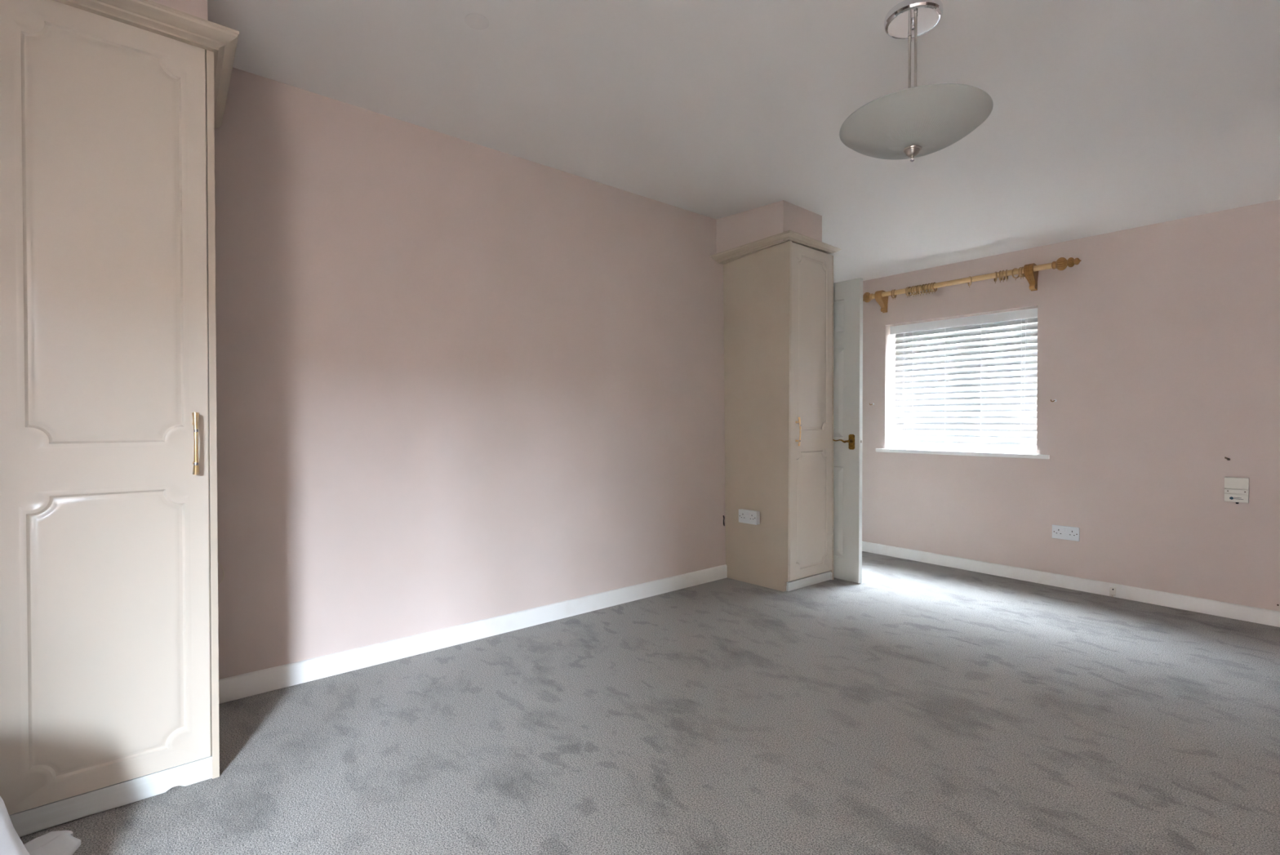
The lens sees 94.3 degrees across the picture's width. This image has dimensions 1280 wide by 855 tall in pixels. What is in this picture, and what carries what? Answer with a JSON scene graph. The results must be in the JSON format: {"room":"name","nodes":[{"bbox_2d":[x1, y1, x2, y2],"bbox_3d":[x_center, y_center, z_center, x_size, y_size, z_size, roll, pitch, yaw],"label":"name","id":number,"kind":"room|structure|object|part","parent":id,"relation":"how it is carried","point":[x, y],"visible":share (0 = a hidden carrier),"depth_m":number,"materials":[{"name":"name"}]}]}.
{"room":"empty bedroom","nodes":[
{"label":"empty bedroom","id":0,"kind":"room"},
{"bbox_2d":[214,67,725,679],"bbox_3d":[-1.562,-0.166,2.442,8.310,2.400,0.300,-1,1,-40],"label":"wall","id":1,"kind":"structure","parent":0,"point":[459,381],"depth_m":2.76,"materials":[{"name":"pink paint"}]},
{"bbox_2d":[218,564,727,703],"bbox_3d":[-0.511,0.983,3.120,2.862,0.088,0.014,-1,1,-40],"label":"baseboard","id":2,"kind":"structure","parent":1,"relation":"attached to","point":[255,682],"depth_m":2.75,"materials":[{"name":"white paint"}]},
{"bbox_2d":[832,277,862,582],"bbox_3d":[1.195,0.019,4.146,0.145,1.977,0.770,-1,1,-40],"label":"door","id":3,"kind":"structure","parent":1,"relation":"in","point":[848,294],"depth_m":3.90,"materials":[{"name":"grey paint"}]},
{"bbox_3d":[1.332,0.089,3.907,0.050,0.023,0.122,-1,1,-40],"label":"lever","id":4,"kind":"part","parent":3,"relation":"part of","materials":[{"name":"gold metal"}]},
{"bbox_3d":[1.384,0.094,3.885,0.005,0.100,0.043,-1,1,-40],"label":"plate","id":5,"kind":"part","parent":3,"relation":"part of","materials":[{"name":"gold metal"}]},
{"bbox_2d":[19,551,1279,854],"bbox_3d":[0.351,1.119,0.145,8.310,0.120,8.300,-1,1,-40],"label":"floor","id":6,"kind":"structure","parent":0,"point":[913,707],"depth_m":1.98,"materials":[{"name":"grey carpet"}]},
{"bbox_2d":[0,795,80,854],"bbox_3d":[-1.607,0.835,0.984,1.043,0.428,0.648,-1,1,-40],"label":"sheet","id":7,"kind":"object","parent":6,"relation":"on","point":[60,842],"visible":1,"depth_m":1.43,"materials":[{"name":"white fabric"}]},
{"bbox_2d":[0,0,239,836],"bbox_3d":[-2.797,-0.046,0.808,3.717,2.196,0.637,-1,1,-40],"label":"wardrobe","id":8,"kind":"object","parent":6,"relation":"on","point":[111,111],"visible":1,"depth_m":1.60,"materials":[{"name":"beige laminate"}]},
{"bbox_3d":[-2.797,-1.115,0.795,3.717,0.058,0.636,-1,1,-40],"label":"cornice","id":9,"kind":"part","parent":8,"relation":"part of","materials":[{"name":"beige laminate"}]},
{"bbox_2d":[150,0,207,20],"bbox_3d":[-2.875,-1.253,0.830,3.647,0.210,0.510,-1,1,-40],"label":"wall","id":10,"kind":"structure","parent":8,"relation":"on","point":[198,8],"depth_m":1.77,"materials":[{"name":"pink paint"}]},
{"bbox_3d":[-1.278,0.046,1.709,0.016,0.179,0.021,-1,1,-40],"label":"handle","id":11,"kind":"part","parent":8,"relation":"part of","materials":[{"name":"gold metal"}]},
{"bbox_3d":[-1.442,-0.038,1.973,0.018,2.155,0.570,-1,1,-40],"label":"panel","id":12,"kind":"part","parent":8,"relation":"part of","materials":[{"name":"beige laminate"}]},
{"bbox_2d":[710,230,841,591],"bbox_3d":[0.904,-0.078,3.914,0.665,2.191,0.573,-1,1,-40],"label":"tall cabinet","id":13,"kind":"object","parent":6,"relation":"on","point":[778,297],"visible":1,"depth_m":3.79,"materials":[{"name":"beige laminate"}]},
{"bbox_2d":[738,508,759,524],"bbox_3d":[0.707,0.579,3.853,0.040,0.086,0.146,-1,1,-42],"label":"double socket","id":14,"kind":"object","parent":13,"relation":"attached to","point":[746,516],"visible":1,"depth_m":3.83,"materials":[{"name":"white plastic"}]},
{"bbox_3d":[0.755,-0.057,3.822,0.056,2.152,0.528,-1,1,-42],"label":"panel","id":15,"kind":"part","parent":13,"relation":"part of","materials":[{"name":"beige laminate"}]},
{"bbox_2d":[716,200,822,253],"bbox_3d":[0.848,-1.265,3.915,0.483,0.255,0.506,-1,1,-40],"label":"wall","id":16,"kind":"structure","parent":13,"relation":"on","point":[743,228],"depth_m":3.76,"materials":[{"name":"pink paint"}]},
{"bbox_3d":[0.892,-1.133,3.893,0.636,0.079,0.573,-1,1,-40],"label":"cornice","id":17,"kind":"part","parent":13,"relation":"part of","materials":[{"name":"beige laminate"}]},
{"bbox_3d":[0.983,0.025,3.665,0.018,0.179,0.022,0,1,-18],"label":"handle","id":18,"kind":"part","parent":13,"relation":"part of","materials":[{"name":"gold metal"}]},
{"bbox_3d":[1.094,-0.089,3.796,0.487,2.079,0.054,-1,1,-40],"label":"door","id":19,"kind":"part","parent":13,"relation":"part of","materials":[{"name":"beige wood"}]},
{"bbox_3d":[1.114,-0.058,4.126,0.058,2.148,0.517,-1,1,-41],"label":"panel","id":20,"kind":"part","parent":13,"relation":"part of","materials":[{"name":"beige laminate"}]},
{"bbox_2d":[207,0,1279,283],"bbox_3d":[-0.414,-1.397,1.041,8.310,0.506,5.900,-1,1,-40],"label":"ceiling","id":21,"kind":"structure","parent":0,"point":[1106,116],"depth_m":2.45,"materials":[{"name":"white paint"}]},
{"bbox_2d":[839,0,993,161],"bbox_3d":[0.899,-1.119,1.959,0.458,0.483,0.458,1,1,40],"label":"ceiling lamp","id":22,"kind":"object","parent":21,"relation":"attached to","point":[910,122],"visible":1,"depth_m":1.88,"materials":[{"name":"white glass"}]},
{"bbox_3d":[0.919,-1.172,2.026,0.008,0.311,0.008,-1,1,-40],"label":"rod","id":23,"kind":"part","parent":22,"relation":"part of","materials":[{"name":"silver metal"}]},
{"bbox_3d":[0.881,-1.171,1.899,0.008,0.311,0.008,-1,1,-40],"label":"rod","id":24,"kind":"part","parent":22,"relation":"part of","materials":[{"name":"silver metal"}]},
{"bbox_3d":[0.899,-0.962,1.961,0.458,0.088,0.458,-1,1,-40],"label":"lamp shade","id":25,"kind":"part","parent":22,"relation":"part of","materials":[{"name":"white glass"}]},
{"bbox_2d":[862,199,1279,611],"bbox_3d":[3.198,-0.276,3.395,0.280,2.600,4.900,-1,1,-40],"label":"wall","id":26,"kind":"structure","parent":0,"point":[1158,351],"depth_m":3.54,"materials":[{"name":"pink paint"}]},
{"bbox_2d":[875,448,1049,458],"bbox_3d":[2.333,0.185,4.345,0.207,0.027,1.182,-1,1,-40],"label":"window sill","id":27,"kind":"structure","parent":26,"relation":"attached to","point":[997,454],"depth_m":4.22,"materials":[{"name":"white paint"}]},
{"bbox_2d":[896,322,1037,449],"bbox_3d":[2.437,-0.318,4.431,0.070,0.976,1.042,-1,1,-40],"label":"window","id":28,"kind":"structure","parent":26,"relation":"in","point":[907,443],"depth_m":4.38,"materials":[{"name":"white plastic"}]},
{"bbox_3d":[2.297,-0.320,4.600,0.054,0.876,0.505,-1,1,-40],"label":"sash frame","id":29,"kind":"part","parent":28,"relation":"part of","materials":[{"name":"white plastic"}]},
{"bbox_2d":[889,307,1037,453],"bbox_3d":[2.332,-0.314,4.335,0.074,0.962,1.022,-1,1,-40],"label":"blind","id":30,"kind":"object","parent":28,"relation":"attached to","point":[1012,413],"visible":0.88,"depth_m":4.29,"materials":[{"name":"white plastic"}]},
{"bbox_3d":[2.062,-0.390,4.629,0.007,0.740,0.003,0,1,5],"label":"pull cord","id":31,"kind":"part","parent":30,"relation":"part of","materials":[{"name":"white fabric"}]},
{"bbox_3d":[2.124,-0.311,4.607,0.047,0.907,0.004,-1,1,-40],"label":"ladder cord","id":32,"kind":"part","parent":30,"relation":"part of","materials":[{"name":"white fabric"}]},
{"bbox_3d":[2.280,-0.309,4.419,0.047,0.907,0.004,-1,1,-40],"label":"ladder cord","id":33,"kind":"part","parent":30,"relation":"part of","materials":[{"name":"white fabric"}]},
{"bbox_3d":[2.346,0.156,4.345,0.047,0.022,0.999,-1,1,-40],"label":"rail","id":34,"kind":"part","parent":30,"relation":"part of","materials":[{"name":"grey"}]},
{"bbox_3d":[2.437,-0.307,4.229,0.047,0.907,0.004,-1,1,-40],"label":"ladder cord","id":35,"kind":"part","parent":30,"relation":"part of","materials":[{"name":"white fabric"}]},
{"bbox_3d":[2.597,-0.305,4.035,0.047,0.907,0.004,-1,1,-40],"label":"ladder cord","id":36,"kind":"part","parent":30,"relation":"part of","materials":[{"name":"white fabric"}]},
{"bbox_3d":[2.590,-0.425,3.990,0.007,0.655,0.003,0,1,5],"label":"pull cord","id":37,"kind":"part","parent":30,"relation":"part of","materials":[{"name":"white fabric"}]},
{"bbox_3d":[2.612,-0.316,4.220,0.054,0.876,0.393,-1,1,-40],"label":"sash frame","id":38,"kind":"part","parent":28,"relation":"part of","materials":[{"name":"white plastic"}]},
{"bbox_2d":[862,257,1080,312],"bbox_3d":[2.237,-0.984,4.226,0.131,0.167,1.506,-1,1,-40],"label":"pole","id":39,"kind":"object","parent":26,"relation":"attached to","point":[1030,271],"visible":0.8,"depth_m":4.01,"materials":[{"name":"brown wood"}]},
{"bbox_2d":[993,271,997,283],"bbox_3d":[2.393,-1.008,3.998,0.009,0.079,0.068,0,1,20],"label":"curtain ring","id":40,"kind":"object","parent":39,"relation":"hanging from","point":[994,279],"visible":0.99,"depth_m":3.98,"materials":[{"name":"brown wood"}]},
{"bbox_2d":[998,270,1001,282],"bbox_3d":[2.412,-1.009,3.975,0.009,0.079,0.068,1,1,42],"label":"curtain ring","id":41,"kind":"object","parent":39,"relation":"hanging from","point":[1000,278],"visible":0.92,"depth_m":3.96,"materials":[{"name":"brown wood"}]},
{"bbox_2d":[1011,267,1019,279],"bbox_3d":[2.470,-1.008,3.905,0.068,0.079,0.009,0,1,-18],"label":"curtain ring","id":42,"kind":"object","parent":39,"relation":"hanging from","point":[1015,268],"visible":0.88,"depth_m":3.90,"materials":[{"name":"brown wood"}]},
{"bbox_2d":[1017,266,1023,279],"bbox_3d":[2.490,-1.008,3.881,0.068,0.079,0.009,0,1,-33],"label":"curtain ring","id":43,"kind":"object","parent":39,"relation":"hanging from","point":[1020,267],"visible":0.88,"depth_m":3.87,"materials":[{"name":"brown wood"}]},
{"bbox_2d":[1020,266,1024,278],"bbox_3d":[2.498,-1.008,3.872,0.068,0.079,0.009,0,1,-38],"label":"curtain ring","id":44,"kind":"object","parent":39,"relation":"hanging from","point":[1021,267],"visible":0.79,"depth_m":3.86,"materials":[{"name":"brown wood"}]},
{"bbox_2d":[1052,524,1079,541],"bbox_3d":[2.703,0.669,3.774,0.012,0.086,0.146,-1,1,-40],"label":"double socket","id":45,"kind":"object","parent":26,"relation":"attached to","point":[1064,532],"visible":1,"depth_m":3.77,"materials":[{"name":"white plastic"}]},
{"bbox_2d":[862,541,1279,626],"bbox_3d":[3.078,0.985,3.323,0.014,0.080,4.520,-1,1,-40],"label":"baseboard","id":46,"kind":"structure","parent":26,"relation":"attached to","point":[1242,612],"depth_m":3.66,"materials":[{"name":"white paint"}]},
{"bbox_2d":[1109,586,1115,596],"bbox_3d":[2.847,0.993,3.576,0.019,0.057,0.028,-1,1,-40],"label":"block","id":47,"kind":"object","parent":46,"relation":"attached to","point":[1112,590],"visible":1,"depth_m":3.57,"materials":[{"name":"beige plastic"}]},
{"bbox_2d":[1224,476,1248,503],"bbox_3d":[3.187,0.338,3.172,0.030,0.141,0.091,-1,1,-40],"label":"wall box","id":48,"kind":"object","parent":26,"relation":"attached to","point":[1236,489],"visible":1,"depth_m":3.16,"materials":[{"name":"beige plastic"}]},
{"bbox_3d":[-1.740,3.888,2.144,80.000,0.100,80.000,-1,1,-40],"label":"ground","id":49,"kind":"structure","parent":0,"visible":0},
{"bbox_2d":[911,329,1032,438],"bbox_3d":[6.832,-0.526,7.894,1.400,8.600,26.000,-1,1,-40],"label":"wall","id":50,"kind":"structure","parent":49,"relation":"on","point":[1025,330],"depth_m":9.09,"materials":[{"name":"grey"}]}
]}

